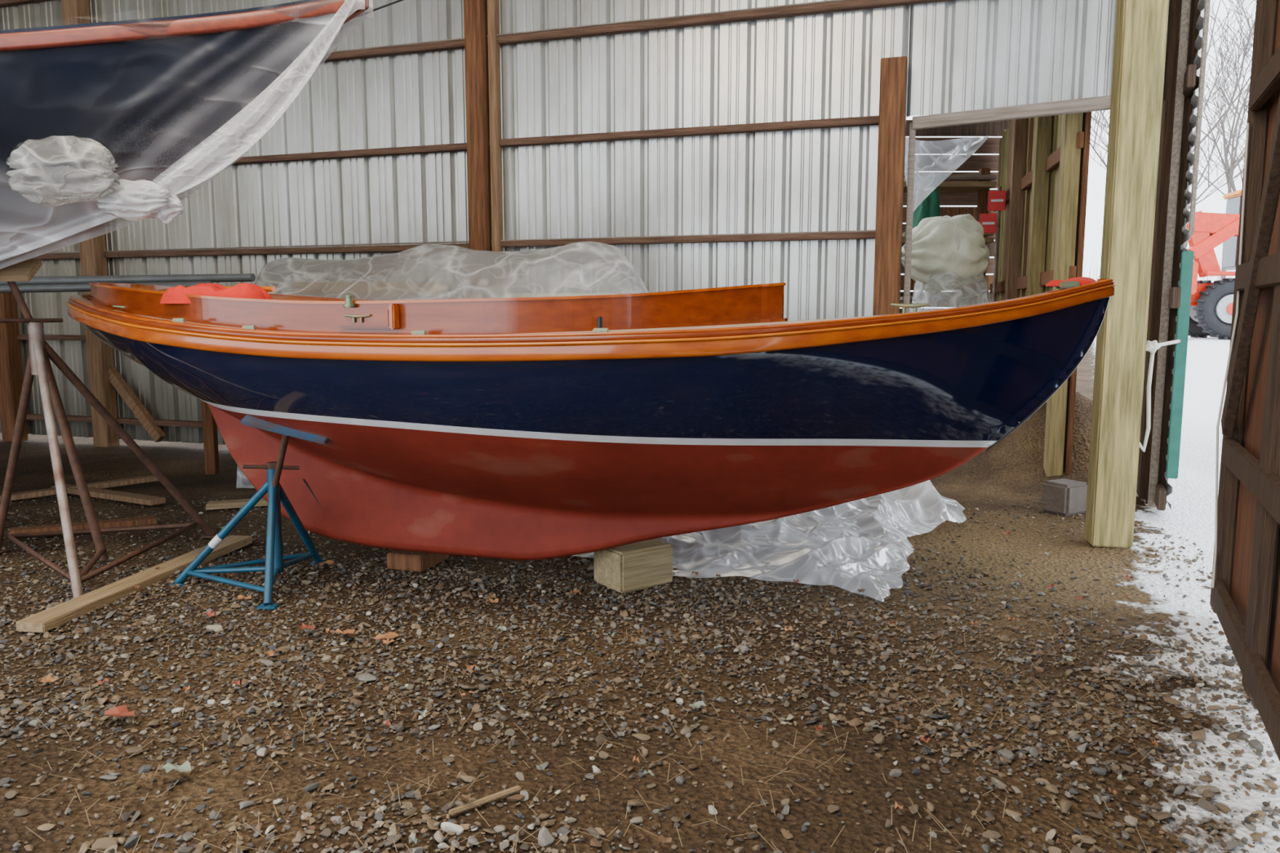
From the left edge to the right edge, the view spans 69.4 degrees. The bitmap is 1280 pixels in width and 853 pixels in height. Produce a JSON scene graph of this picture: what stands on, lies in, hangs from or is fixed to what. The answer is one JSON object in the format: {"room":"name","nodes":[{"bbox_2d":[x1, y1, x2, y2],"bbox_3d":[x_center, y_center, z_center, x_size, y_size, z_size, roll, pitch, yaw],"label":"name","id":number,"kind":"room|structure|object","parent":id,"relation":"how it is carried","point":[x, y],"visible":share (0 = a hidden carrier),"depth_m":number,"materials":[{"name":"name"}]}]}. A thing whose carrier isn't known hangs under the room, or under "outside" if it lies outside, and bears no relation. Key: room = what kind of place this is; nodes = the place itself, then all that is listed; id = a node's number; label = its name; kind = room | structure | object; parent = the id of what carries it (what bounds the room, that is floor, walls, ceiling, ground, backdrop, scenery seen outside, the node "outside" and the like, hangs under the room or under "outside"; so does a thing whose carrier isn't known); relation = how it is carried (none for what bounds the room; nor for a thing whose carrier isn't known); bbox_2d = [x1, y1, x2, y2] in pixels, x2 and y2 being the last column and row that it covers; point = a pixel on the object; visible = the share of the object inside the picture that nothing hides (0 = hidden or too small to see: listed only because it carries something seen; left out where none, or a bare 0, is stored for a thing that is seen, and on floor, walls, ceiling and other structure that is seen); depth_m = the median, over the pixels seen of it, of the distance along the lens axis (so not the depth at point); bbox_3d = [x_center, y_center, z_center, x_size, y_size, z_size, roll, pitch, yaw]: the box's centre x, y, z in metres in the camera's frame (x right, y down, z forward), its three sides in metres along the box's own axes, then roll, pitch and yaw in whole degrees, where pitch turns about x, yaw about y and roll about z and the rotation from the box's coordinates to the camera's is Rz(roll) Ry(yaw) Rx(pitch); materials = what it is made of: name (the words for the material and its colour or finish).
{"room":"boat storage shed","nodes":[
{"label":"boat storage shed","id":0,"kind":"room"},
{"bbox_2d":[0,335,1279,852],"bbox_3d":[15.000,-3.365,35.857,90.000,0.793,88.000,0,7,0],"label":"floor","id":1,"kind":"structure","parent":0,"point":[1013,468],"depth_m":3.41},
{"bbox_2d":[0,293,28,441],"bbox_3d":[-6.888,-2.422,9.880,0.200,5.200,0.150,2,7,18],"label":"post","id":2,"kind":"object","parent":1,"relation":"on","point":[11,380],"visible":0.48,"depth_m":10.04,"materials":[{"name":"brown wood"}]},
{"bbox_2d":[17,334,85,340],"bbox_3d":[-7.909,-1.024,10.471,5.400,0.058,0.088,2,7,18],"label":"girt","id":3,"kind":"object","parent":2,"relation":"attached to","point":[47,337],"visible":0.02,"depth_m":9.89,"materials":[{"name":"brown wood"}]},
{"bbox_2d":[0,413,135,424],"bbox_3d":[-7.909,-0.154,10.577,5.400,0.059,0.086,2,7,18],"label":"girt","id":4,"kind":"object","parent":2,"relation":"attached to","point":[29,416],"visible":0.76,"depth_m":9.94,"materials":[{"name":"brown wood"}]},
{"bbox_2d":[31,250,124,259],"bbox_3d":[-7.910,-1.879,10.364,5.400,0.080,0.089,2,7,18],"label":"girt","id":5,"kind":"object","parent":2,"relation":"attached to","point":[106,255],"depth_m":9.71,"materials":[{"name":"brown wood"}]},
{"bbox_2d":[0,475,158,502],"bbox_3d":[-4.450,0.490,7.213,0.100,0.041,1.345,6,10,42],"label":"wooden plank","id":6,"kind":"object","parent":1,"relation":"on","point":[50,491],"visible":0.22,"depth_m":7.32,"materials":[{"name":"brown wood"}]},
{"bbox_2d":[8,515,157,533],"bbox_3d":[-3.550,0.638,5.922,0.806,0.040,0.100,-3,8,-30],"label":"wooden plank","id":7,"kind":"object","parent":1,"relation":"on","point":[150,520],"visible":0.81,"depth_m":5.93,"materials":[{"name":"brown wood"}]},
{"bbox_2d":[61,0,119,447],"bbox_3d":[-5.651,-2.373,9.481,0.200,5.200,0.150,2,7,18],"label":"post","id":8,"kind":"object","parent":1,"relation":"on","point":[93,262],"visible":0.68,"depth_m":9.61,"materials":[{"name":"brown wood"}]},
{"bbox_2d":[107,365,165,442],"bbox_3d":[-5.357,-0.331,9.667,0.869,0.961,0.080,2,7,18],"label":"knee brace","id":9,"kind":"object","parent":8,"relation":"attached to","point":[129,397],"visible":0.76,"depth_m":9.62,"materials":[{"name":"brown wood"}]},
{"bbox_2d":[50,484,165,505],"bbox_3d":[-4.050,0.514,7.015,1.253,0.041,0.120,3,8,28],"label":"wooden plank","id":10,"kind":"object","parent":1,"relation":"on","point":[129,497],"visible":0.76,"depth_m":6.87,"materials":[{"name":"brown wood"}]},
{"bbox_2d":[0,258,217,598],"bbox_3d":[-3.240,-0.060,5.045,1.170,1.686,1.460,0,7,0],"label":"stand","id":11,"kind":"object","parent":1,"relation":"on","point":[38,363],"visible":0.85,"depth_m":5.05,"materials":[{"name":"metal"}]},
{"bbox_2d":[27,322,44,374],"bbox_3d":[-3.250,-0.421,4.986,0.072,0.280,0.068,0,7,0],"label":"socket","id":12,"kind":"object","parent":11,"relation":"attached to","point":[35,330],"depth_m":4.95,"materials":[{"name":"metal"}]},
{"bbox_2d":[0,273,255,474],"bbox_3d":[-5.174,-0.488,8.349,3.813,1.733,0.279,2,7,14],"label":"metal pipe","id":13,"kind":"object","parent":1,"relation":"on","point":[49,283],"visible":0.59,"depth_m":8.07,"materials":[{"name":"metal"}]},
{"bbox_2d":[15,535,252,632],"bbox_3d":[-2.555,0.785,4.852,0.140,0.045,1.619,1,7,9],"label":"wooden plank","id":14,"kind":"object","parent":1,"relation":"on","point":[47,620],"visible":1,"depth_m":4.53,"materials":[{"name":"brown wood"}]},
{"bbox_2d":[0,0,373,269],"bbox_3d":[-4.360,-0.678,4.702,6.060,3.000,2.266,0,7,0],"label":"sailboat","id":15,"kind":"object","parent":1,"relation":"on","point":[106,127],"visible":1,"depth_m":4.34,"materials":[{"name":"plastic"}]},
{"bbox_2d":[205,497,267,510],"bbox_3d":[-2.775,0.550,6.717,0.680,0.041,0.120,-3,8,-17],"label":"wooden plank","id":16,"kind":"object","parent":1,"relation":"on","point":[220,504],"visible":0.5,"depth_m":6.62,"materials":[{"name":"brown wood"}]},
{"bbox_2d":[167,414,329,609],"bbox_3d":[-1.867,0.370,4.603,0.818,0.940,0.882,-5,9,-35],"label":"stand","id":17,"kind":"object","parent":1,"relation":"on","point":[274,558],"visible":0.86,"depth_m":4.69,"materials":[{"name":"blue paint"}]},
{"bbox_2d":[66,276,1115,560],"bbox_3d":[-0.612,-0.033,4.734,5.480,1.432,1.891,2,7,15],"label":"sailboat","id":18,"kind":"object","parent":17,"relation":"on","point":[524,428],"visible":1,"depth_m":4.05,"materials":[{"name":"blue paint"}]},
{"bbox_2d":[386,550,448,572],"bbox_3d":[-1.240,0.725,5.177,0.220,0.090,0.300,2,7,17],"label":"wooden block","id":19,"kind":"object","parent":1,"relation":"on","point":[402,560],"visible":0.68,"depth_m":5.05,"materials":[{"name":"brown wood"}]},
{"bbox_2d":[236,241,648,487],"bbox_3d":[-1.504,-0.494,7.448,3.637,1.925,1.201,1,7,10],"label":"plastic sheeting","id":20,"kind":"object","parent":1,"relation":"on","point":[411,289],"visible":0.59,"depth_m":7.45,"materials":[{"name":"plastic"}]},
{"bbox_2d":[463,0,493,293],"bbox_3d":[-1.410,-2.205,8.113,0.160,5.200,0.150,2,7,18],"label":"post","id":21,"kind":"object","parent":1,"relation":"on","point":[475,11],"visible":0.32,"depth_m":8.01,"materials":[{"name":"brown wood"}]},
{"bbox_2d":[130,418,217,428],"bbox_3d":[-3.392,0.021,9.120,4.100,0.058,0.086,2,7,18],"label":"girt","id":22,"kind":"object","parent":21,"relation":"attached to","point":[133,421],"visible":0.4,"depth_m":9.54,"materials":[{"name":"brown wood"}]},
{"bbox_2d":[118,240,469,257],"bbox_3d":[-3.392,-1.701,8.907,4.100,0.078,0.090,2,7,18],"label":"girt","id":23,"kind":"object","parent":21,"relation":"attached to","point":[394,248],"depth_m":8.89,"materials":[{"name":"brown wood"}]},
{"bbox_2d":[229,142,466,164],"bbox_3d":[-3.392,-2.557,8.803,4.100,0.056,0.085,2,7,18],"label":"girt","id":24,"kind":"object","parent":21,"relation":"attached to","point":[460,146],"visible":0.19,"depth_m":8.53,"materials":[{"name":"brown wood"}]},
{"bbox_2d":[320,37,464,62],"bbox_3d":[-3.392,-3.433,8.694,4.100,0.066,0.090,2,7,18],"label":"girt","id":25,"kind":"object","parent":21,"relation":"attached to","point":[455,44],"depth_m":8.28,"materials":[{"name":"brown wood"}]},
{"bbox_2d":[490,230,875,247],"bbox_3d":[0.346,-1.561,7.701,3.480,0.063,0.088,2,7,18],"label":"girt","id":26,"kind":"object","parent":21,"relation":"attached to","point":[851,235],"depth_m":7.61,"materials":[{"name":"brown wood"}]},
{"bbox_2d":[488,115,879,146],"bbox_3d":[0.346,-2.419,7.597,3.480,0.056,0.086,2,7,18],"label":"girt","id":27,"kind":"object","parent":21,"relation":"attached to","point":[868,120],"visible":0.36,"depth_m":7.54,"materials":[{"name":"brown wood"}]},
{"bbox_2d":[0,0,910,444],"bbox_3d":[-4.202,-2.365,9.166,13.150,5.140,0.051,2,7,18],"label":"siding","id":28,"kind":"object","parent":27,"relation":"attached to","point":[822,65],"visible":0.27,"depth_m":7.96,"materials":[{"name":"metal"}]},
{"bbox_2d":[487,0,951,45],"bbox_3d":[1.240,-3.250,7.201,5.360,0.072,0.089,2,7,18],"label":"girt","id":29,"kind":"object","parent":21,"relation":"attached to","point":[847,5],"depth_m":7.41,"materials":[{"name":"brown wood"}]},
{"bbox_2d":[448,785,520,815],"bbox_3d":[-0.440,1.064,2.634,0.222,0.013,0.020,-7,10,-35],"label":"wood splinter","id":30,"kind":"object","parent":1,"relation":"on","point":[495,796],"visible":1,"depth_m":2.63,"materials":[{"name":"brown wood"}]},
{"bbox_2d":[487,0,504,293],"bbox_3d":[-1.261,-2.206,8.117,0.070,5.200,0.100,2,7,18],"label":"post","id":31,"kind":"object","parent":1,"relation":"on","point":[493,6],"visible":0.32,"depth_m":8.04,"materials":[{"name":"brown wood"}]},
{"bbox_2d":[4,513,1168,852],"bbox_3d":[-0.388,0.867,4.199,7.740,0.048,4.377,0,7,0],"label":"pebbles","id":32,"kind":"object","parent":1,"relation":"on","point":[150,513],"visible":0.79,"depth_m":3.08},
{"bbox_2d":[40,522,1170,844],"bbox_3d":[0.123,0.861,4.139,5.745,0.049,3.955,0,7,0],"label":"fallen leaves","id":33,"kind":"object","parent":1,"relation":"on","point":[122,710],"visible":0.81,"depth_m":3.35,"materials":[{"name":"orange plant"}]},
{"bbox_2d":[593,538,672,593],"bbox_3d":[-0.035,0.713,4.823,0.330,0.210,0.270,-5,9,-35],"label":"wooden block","id":34,"kind":"object","parent":1,"relation":"on","point":[645,564],"visible":0.84,"depth_m":4.72,"materials":[{"name":"brown wood"}]},
{"bbox_2d":[0,493,1279,852],"bbox_3d":[-0.800,0.840,4.482,8.414,0.085,5.327,0,7,0],"label":"gravel","id":35,"kind":"object","parent":1,"relation":"on","point":[110,844],"visible":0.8,"depth_m":3.50,"materials":[{"name":"gravel"}]},
{"bbox_2d":[571,480,966,601],"bbox_3d":[0.984,0.399,5.944,1.909,0.535,2.714,4,8,31],"label":"plastic sheet","id":36,"kind":"object","parent":1,"relation":"on","point":[792,533],"visible":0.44,"depth_m":5.21,"materials":[{"name":"white"}]},
{"bbox_2d":[872,56,907,315],"bbox_3d":[1.905,-1.122,7.129,0.190,3.290,0.120,2,7,18],"label":"post","id":37,"kind":"object","parent":1,"relation":"on","point":[893,70],"visible":0.6,"depth_m":6.99,"materials":[{"name":"brown wood"}]},
{"bbox_2d":[899,122,915,489],"bbox_3d":[2.086,-0.910,7.244,0.045,2.830,0.130,2,7,18],"label":"door frame","id":38,"kind":"structure","parent":1,"relation":"on","point":[912,136],"depth_m":7.10,"materials":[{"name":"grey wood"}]},
{"bbox_2d":[912,95,1111,129],"bbox_3d":[2.793,-2.309,6.788,1.524,0.160,0.060,2,7,18],"label":"header board","id":39,"kind":"object","parent":38,"relation":"attached to","point":[1098,103],"visible":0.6,"depth_m":6.78,"materials":[{"name":"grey wood"}]},
{"bbox_2d":[906,0,1170,116],"bbox_3d":[2.949,-3.491,6.686,1.890,2.300,0.044,2,7,18],"label":"siding","id":40,"kind":"object","parent":39,"relation":"attached to","point":[964,55],"visible":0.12,"depth_m":6.84,"materials":[{"name":"metal"}]},
{"bbox_2d":[901,213,991,312],"bbox_3d":[2.921,-0.862,8.932,0.903,2.334,0.758,0,7,0],"label":"bundle","id":41,"kind":"object","parent":1,"relation":"on","point":[948,253],"visible":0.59,"depth_m":8.63,"materials":[{"name":"fabric"}]},
{"bbox_2d":[904,135,988,212],"bbox_3d":[2.750,-2.270,8.436,0.757,0.750,0.344,2,7,13],"label":"plastic sheet","id":42,"kind":"object","parent":41,"relation":"hanging from","point":[962,152],"visible":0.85,"depth_m":8.48,"materials":[{"name":"white"}]},
{"bbox_2d":[899,168,996,306],"bbox_3d":[3.352,-1.389,10.492,1.103,3.000,0.535,0,7,0],"label":"rack","id":43,"kind":"object","parent":1,"relation":"on","point":[984,177],"visible":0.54,"depth_m":10.26,"materials":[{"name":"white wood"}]},
{"bbox_2d":[979,186,1005,302],"bbox_3d":[3.640,-1.141,9.703,0.248,2.700,0.098,0,7,0],"label":"warning sign","id":44,"kind":"object","parent":1,"relation":"on","point":[990,223],"visible":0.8,"depth_m":9.55,"materials":[{"name":"metal"}]},
{"bbox_2d":[995,128,1006,301],"bbox_3d":[4.361,-1.786,11.266,0.040,3.533,0.140,2,7,13],"label":"plank","id":45,"kind":"object","parent":1,"relation":"on","point":[1004,131],"visible":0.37,"depth_m":11.10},
{"bbox_2d":[996,129,1008,301],"bbox_3d":[4.337,-1.768,11.121,0.040,3.473,0.140,2,7,13],"label":"plank","id":46,"kind":"object","parent":1,"relation":"on","point":[1006,140],"visible":0.44,"depth_m":11.00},
{"bbox_2d":[1001,120,1013,300],"bbox_3d":[4.202,-1.705,10.604,0.040,3.603,0.240,2,7,13],"label":"plank","id":47,"kind":"object","parent":1,"relation":"on","point":[1011,121],"visible":0.06,"depth_m":10.51,"materials":[{"name":"brown wood"}]},
{"bbox_2d":[1004,118,1027,300],"bbox_3d":[3.878,-1.583,9.609,0.120,3.600,0.150,2,7,13],"label":"stud","id":48,"kind":"object","parent":1,"relation":"on","point":[1017,170],"visible":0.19,"depth_m":9.47,"materials":[{"name":"brown wood"}]},
{"bbox_2d":[1019,118,1030,297],"bbox_3d":[3.979,-1.588,9.648,0.040,3.457,0.140,2,7,13],"label":"plank","id":49,"kind":"object","parent":1,"relation":"on","point":[1028,119],"visible":0.08,"depth_m":9.50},
{"bbox_2d":[1022,117,1033,297],"bbox_3d":[3.959,-1.567,9.483,0.040,3.523,0.140,2,7,13],"label":"plank","id":50,"kind":"object","parent":1,"relation":"on","point":[1031,118],"visible":0.11,"depth_m":9.38,"materials":[{"name":"brown wood"}]},
{"bbox_2d":[1026,115,1053,296],"bbox_3d":[3.579,-1.429,8.353,0.120,3.600,0.150,2,7,13],"label":"stud","id":51,"kind":"object","parent":1,"relation":"on","point":[1043,125],"visible":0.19,"depth_m":8.23,"materials":[{"name":"brown wood"}]},
{"bbox_2d":[989,266,1076,293],"bbox_3d":[3.850,-1.443,9.293,0.051,0.120,4.521,2,7,13],"label":"rail","id":52,"kind":"object","parent":51,"relation":"attached to","point":[1046,277],"visible":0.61,"depth_m":8.62,"materials":[{"name":"brown wood"}]},
{"bbox_2d":[993,131,1084,211],"bbox_3d":[3.850,-2.436,9.171,0.051,0.120,4.521,2,7,13],"label":"rail","id":53,"kind":"object","parent":51,"relation":"attached to","point":[1052,161],"visible":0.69,"depth_m":7.98,"materials":[{"name":"brown wood"}]},
{"bbox_2d":[1043,115,1058,293],"bbox_3d":[3.655,-1.419,8.276,0.040,3.624,0.140,2,7,13],"label":"plank","id":54,"kind":"object","parent":1,"relation":"on","point":[1055,118],"visible":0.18,"depth_m":8.17,"materials":[{"name":"brown wood"}]},
{"bbox_2d":[1048,115,1060,291],"bbox_3d":[3.637,-1.398,8.107,0.040,3.590,0.190,2,7,13],"label":"plank","id":55,"kind":"object","parent":1,"relation":"on","point":[1059,116],"visible":0.03,"depth_m":8.08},
{"bbox_2d":[1043,112,1083,476],"bbox_3d":[3.303,-1.286,7.194,0.120,3.600,0.150,2,7,13],"label":"wooden post","id":56,"kind":"object","parent":1,"relation":"on","point":[1072,123],"visible":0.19,"depth_m":7.12,"materials":[{"name":"brown wood"}]},
{"bbox_2d":[1041,478,1087,515],"bbox_3d":[3.000,0.498,6.529,0.240,0.220,0.220,-4,8,-28],"label":"concrete block","id":57,"kind":"object","parent":1,"relation":"on","point":[1063,496],"visible":0.92,"depth_m":6.45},
{"bbox_2d":[1062,111,1091,475],"bbox_3d":[3.405,-1.286,7.189,0.040,3.665,0.190,2,7,13],"label":"plank","id":58,"kind":"object","parent":1,"relation":"on","point":[1086,119],"visible":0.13,"depth_m":7.10,"materials":[{"name":"brown wood"}]},
{"bbox_2d":[1084,0,1168,548],"bbox_3d":[2.860,-1.864,5.333,0.230,5.200,0.200,2,7,14],"label":"timber post","id":59,"kind":"object","parent":1,"relation":"on","point":[1140,32],"visible":1,"depth_m":5.37,"materials":[{"name":"wood"}]},
{"bbox_2d":[1136,0,1178,499],"bbox_3d":[3.785,-2.016,6.573,0.140,5.200,0.140,2,7,18],"label":"post","id":60,"kind":"object","parent":1,"relation":"on","point":[1166,107],"visible":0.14,"depth_m":6.62,"materials":[{"name":"brown wood"}]},
{"bbox_2d":[1145,0,1182,503],"bbox_3d":[3.773,-2.002,6.462,0.120,5.200,0.140,3,8,25],"label":"post","id":61,"kind":"object","parent":1,"relation":"on","point":[1180,1],"visible":0.24,"depth_m":6.53,"materials":[{"name":"brown wood"}]},
{"bbox_2d":[1089,89,1245,209],"bbox_3d":[18.776,-10.245,34.669,8.640,13.708,7.452,0,7,0],"label":"bare tree","id":62,"kind":"object","parent":1,"relation":"on","point":[1104,126],"visible":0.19,"depth_m":33.33,"materials":[{"name":"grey plant"}]},
{"bbox_2d":[1090,22,1254,151],"bbox_3d":[20.729,-13.020,38.265,8.268,18.346,4.635,7,10,44],"label":"bare tree","id":63,"kind":"object","parent":1,"relation":"on","point":[1231,70],"visible":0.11,"depth_m":36.24,"materials":[{"name":"grey plant"}]},
{"bbox_2d":[1186,189,1241,339],"bbox_3d":[15.877,-4.209,23.278,4.600,3.989,2.137,1,7,10],"label":"tractor","id":64,"kind":"object","parent":1,"relation":"on","point":[1211,303],"visible":0.56,"depth_m":22.95,"materials":[{"name":"metal"}]},
{"bbox_2d":[1187,0,1252,210],"bbox_3d":[25.850,-14.535,41.724,5.116,20.501,10.142,1,7,10],"label":"bare tree","id":65,"kind":"object","parent":1,"relation":"on","point":[1215,18],"visible":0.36,"depth_m":40.91,"materials":[{"name":"grey plant"}]},
{"bbox_2d":[1191,0,1254,195],"bbox_3d":[21.112,-10.890,32.692,7.428,15.477,5.397,-4,8,-26],"label":"bare tree","id":66,"kind":"object","parent":1,"relation":"on","point":[1245,52],"visible":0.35,"depth_m":32.86,"materials":[{"name":"grey plant"}]},
{"bbox_2d":[1195,8,1253,191],"bbox_3d":[24.890,-10.149,35.571,5.358,13.317,7.282,-3,7,-20],"label":"bare tree","id":67,"kind":"object","parent":1,"relation":"on","point":[1230,129],"visible":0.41,"depth_m":36.57,"materials":[{"name":"grey plant"}]},
{"bbox_2d":[1198,0,1256,279],"bbox_3d":[21.246,-9.386,31.192,4.738,12.857,4.401,-1,7,-11],"label":"bare tree","id":68,"kind":"object","parent":1,"relation":"on","point":[1233,157],"visible":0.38,"depth_m":32.13,"materials":[{"name":"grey plant"}]},
{"bbox_2d":[1209,0,1277,613],"bbox_3d":[2.652,-1.095,3.997,0.060,3.900,0.140,3,8,25],"label":"stile","id":69,"kind":"object","parent":1,"relation":"on","point":[1265,18],"visible":0.51,"depth_m":3.97,"materials":[{"name":"brown wood"}]},
{"bbox_2d":[1230,0,1279,693],"bbox_3d":[2.069,-0.936,2.700,0.015,3.800,2.900,3,8,25],"label":"panel","id":70,"kind":"object","parent":69,"relation":"attached to","point":[1260,344],"visible":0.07,"depth_m":3.80,"materials":[{"name":"brown wood"}]},
{"bbox_3d":[1.405,-0.779,1.420,0.060,3.900,0.140,3,8,25],"label":"stile","id":71,"kind":"object","parent":70,"relation":"attached to","visible":0},
{"bbox_2d":[1210,578,1279,761],"bbox_3d":[1.989,0.892,2.908,0.041,0.110,2.800,3,8,25],"label":"rail","id":72,"kind":"object","parent":71,"relation":"attached to","point":[1264,693],"visible":0.89,"depth_m":3.19,"materials":[{"name":"brown wood"}]},
{"bbox_2d":[1221,437,1279,524],"bbox_3d":[1.989,0.257,2.830,0.041,0.110,2.800,3,8,25],"label":"rail","id":73,"kind":"object","parent":71,"relation":"attached to","point":[1265,487],"visible":1,"depth_m":3.35,"materials":[{"name":"brown wood"}]},
{"bbox_2d":[1235,252,1279,290],"bbox_3d":[1.989,-0.487,2.738,0.041,0.110,2.800,3,8,25],"label":"rail","id":74,"kind":"object","parent":71,"relation":"attached to","point":[1268,275],"visible":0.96,"depth_m":3.36,"materials":[{"name":"brown wood"}]},
{"bbox_2d":[1211,122,1249,588],"bbox_3d":[2.545,-0.289,4.008,0.048,2.003,0.138,5,9,38],"label":"rope","id":75,"kind":"object","parent":74,"relation":"hanging from","point":[1248,123],"visible":1,"depth_m":4.04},
{"bbox_2d":[1221,95,1279,435],"bbox_3d":[2.365,-0.587,3.550,0.040,1.352,0.978,3,8,25],"label":"diagonal brace","id":76,"kind":"object","parent":74,"relation":"attached to","point":[1271,188],"visible":0.86,"depth_m":3.56,"materials":[{"name":"brown wood"}]},
{"bbox_2d":[1248,45,1279,111],"bbox_3d":[1.989,-1.232,2.647,0.041,0.110,2.800,3,8,25],"label":"rail","id":77,"kind":"object","parent":71,"relation":"attached to","point":[1268,81],"visible":1,"depth_m":3.57,"materials":[{"name":"brown wood"}]},
{"bbox_2d":[1241,222,1279,697],"bbox_3d":[2.197,-0.983,3.079,0.050,3.900,0.140,3,8,25],"label":"stile","id":78,"kind":"object","parent":1,"relation":"on","point":[1266,527],"visible":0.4,"depth_m":3.20,"materials":[{"name":"brown wood"}]},
{"bbox_3d":[3.000,-0.148,11.870,4.400,0.195,0.030,0,7,0],"label":"board","id":79,"kind":"object","parent":1,"relation":"on","visible":0},
{"bbox_3d":[3.000,-0.356,11.845,4.400,0.195,0.030,0,7,0],"label":"board","id":80,"kind":"object","parent":79,"relation":"on","visible":0},
{"bbox_3d":[3.000,-0.565,11.819,4.400,0.195,0.030,0,7,0],"label":"board","id":81,"kind":"object","parent":80,"relation":"on","visible":0},
{"bbox_3d":[3.000,-0.773,11.794,4.400,0.195,0.030,0,7,0],"label":"board","id":82,"kind":"object","parent":81,"relation":"on","visible":0},
{"bbox_3d":[3.000,-0.981,11.768,4.400,0.195,0.030,0,7,0],"label":"board","id":83,"kind":"object","parent":82,"relation":"on","visible":0},
{"bbox_3d":[3.000,-1.190,11.743,4.400,0.195,0.030,0,7,0],"label":"board","id":84,"kind":"object","parent":83,"relation":"on","visible":0},
{"bbox_2d":[899,308,942,313],"bbox_3d":[3.000,-1.398,11.717,4.400,0.195,0.030,0,7,0],"label":"board","id":85,"kind":"object","parent":84,"relation":"on","point":[900,309],"visible":0.02,"depth_m":11.69,"materials":[{"name":"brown wood"}]},
{"bbox_2d":[900,291,992,301],"bbox_3d":[3.000,-1.607,11.691,4.400,0.195,0.030,0,7,0],"label":"board","id":86,"kind":"object","parent":85,"relation":"on","point":[901,292],"visible":0.02,"depth_m":11.68,"materials":[{"name":"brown wood"}]},
{"bbox_2d":[900,275,993,290],"bbox_3d":[3.000,-1.815,11.666,4.400,0.195,0.030,0,7,0],"label":"board","id":87,"kind":"object","parent":86,"relation":"on","point":[989,278],"visible":0.02,"depth_m":11.65,"materials":[{"name":"brown wood"}]},
{"bbox_2d":[901,257,994,273],"bbox_3d":[3.000,-2.024,11.640,4.400,0.195,0.030,0,7,0],"label":"board","id":88,"kind":"object","parent":87,"relation":"on","point":[989,269],"visible":0.02,"depth_m":11.63,"materials":[{"name":"brown wood"}]},
{"bbox_2d":[902,240,995,257],"bbox_3d":[3.000,-2.232,11.614,4.400,0.195,0.030,0,7,0],"label":"board","id":89,"kind":"object","parent":88,"relation":"on","point":[990,246],"visible":0.02,"depth_m":11.60,"materials":[{"name":"brown wood"}]},
{"bbox_2d":[902,223,995,239],"bbox_3d":[3.000,-2.441,11.589,4.400,0.195,0.030,0,7,0],"label":"board","id":90,"kind":"object","parent":89,"relation":"on","point":[904,224],"visible":0.02,"depth_m":11.57,"materials":[{"name":"brown wood"}]},
{"bbox_2d":[902,206,995,222],"bbox_3d":[3.000,-2.649,11.563,4.400,0.195,0.030,0,7,0],"label":"board","id":91,"kind":"object","parent":90,"relation":"on","point":[951,211],"visible":0.02,"depth_m":11.54,"materials":[{"name":"brown wood"}]},
{"bbox_2d":[903,189,997,205],"bbox_3d":[3.000,-2.857,11.538,4.400,0.195,0.030,0,7,0],"label":"board","id":92,"kind":"object","parent":91,"relation":"on","point":[945,198],"visible":0.02,"depth_m":11.53,"materials":[{"name":"brown wood"}]},
{"bbox_2d":[904,172,998,188],"bbox_3d":[3.000,-3.066,11.512,4.400,0.195,0.030,0,7,0],"label":"board","id":93,"kind":"object","parent":92,"relation":"on","point":[922,174],"visible":0.02,"depth_m":11.49,"materials":[{"name":"brown wood"}]},
{"bbox_2d":[904,155,999,171],"bbox_3d":[3.000,-3.274,11.487,4.400,0.195,0.030,0,7,0],"label":"board","id":94,"kind":"object","parent":93,"relation":"on","point":[975,162],"visible":0.02,"depth_m":11.47,"materials":[{"name":"brown wood"}]},
{"bbox_2d":[906,137,1001,153],"bbox_3d":[3.000,-3.483,11.461,4.400,0.195,0.030,0,7,0],"label":"board","id":95,"kind":"object","parent":94,"relation":"on","point":[991,145],"visible":0.02,"depth_m":11.45,"materials":[{"name":"brown wood"}]},
{"bbox_2d":[905,120,1010,136],"bbox_3d":[3.000,-3.691,11.435,4.400,0.195,0.030,0,7,0],"label":"board","id":96,"kind":"object","parent":95,"relation":"on","point":[993,128],"visible":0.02,"depth_m":11.42,"materials":[{"name":"brown wood"}]},
{"bbox_2d":[904,176,941,237],"bbox_3d":[2.982,-2.321,9.690,0.343,0.646,0.438,0,7,0],"label":"tarp","id":97,"kind":"object","parent":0,"point":[930,206],"visible":0.35,"depth_m":9.53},
{"bbox_2d":[1165,52,1196,504],"bbox_3d":[3.791,-2.021,6.407,0.042,5.150,0.362,3,8,25],"label":"siding corner","id":98,"kind":"object","parent":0,"point":[1190,146],"visible":0.08,"depth_m":6.33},
{"bbox_2d":[1147,0,1204,510],"bbox_3d":[3.592,-1.983,6.091,0.125,5.152,0.395,3,8,25],"label":"corrugated metal edge","id":99,"kind":"structure","parent":98,"relation":"attached to","point":[1199,25],"depth_m":6.22,"materials":[{"name":"metal"}]},
{"bbox_2d":[1139,339,1180,452],"bbox_3d":[3.341,-0.212,5.885,0.880,0.688,0.115,-7,10,-43],"label":"rope","id":100,"kind":"object","parent":99,"relation":"hanging from","point":[1152,347],"visible":0.7,"depth_m":5.63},
{"bbox_2d":[1165,250,1194,479],"bbox_3d":[3.563,-0.397,6.102,0.070,1.500,0.020,3,8,26],"label":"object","id":101,"kind":"structure","parent":99,"relation":"attached to","point":[1187,257],"depth_m":6.09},
{"bbox_2d":[1188,0,1210,235],"bbox_3d":[3.572,-2.778,5.805,0.030,3.100,0.020,3,8,25],"label":"door frame","id":102,"kind":"structure","parent":99,"relation":"attached to","point":[1206,7],"depth_m":5.90,"materials":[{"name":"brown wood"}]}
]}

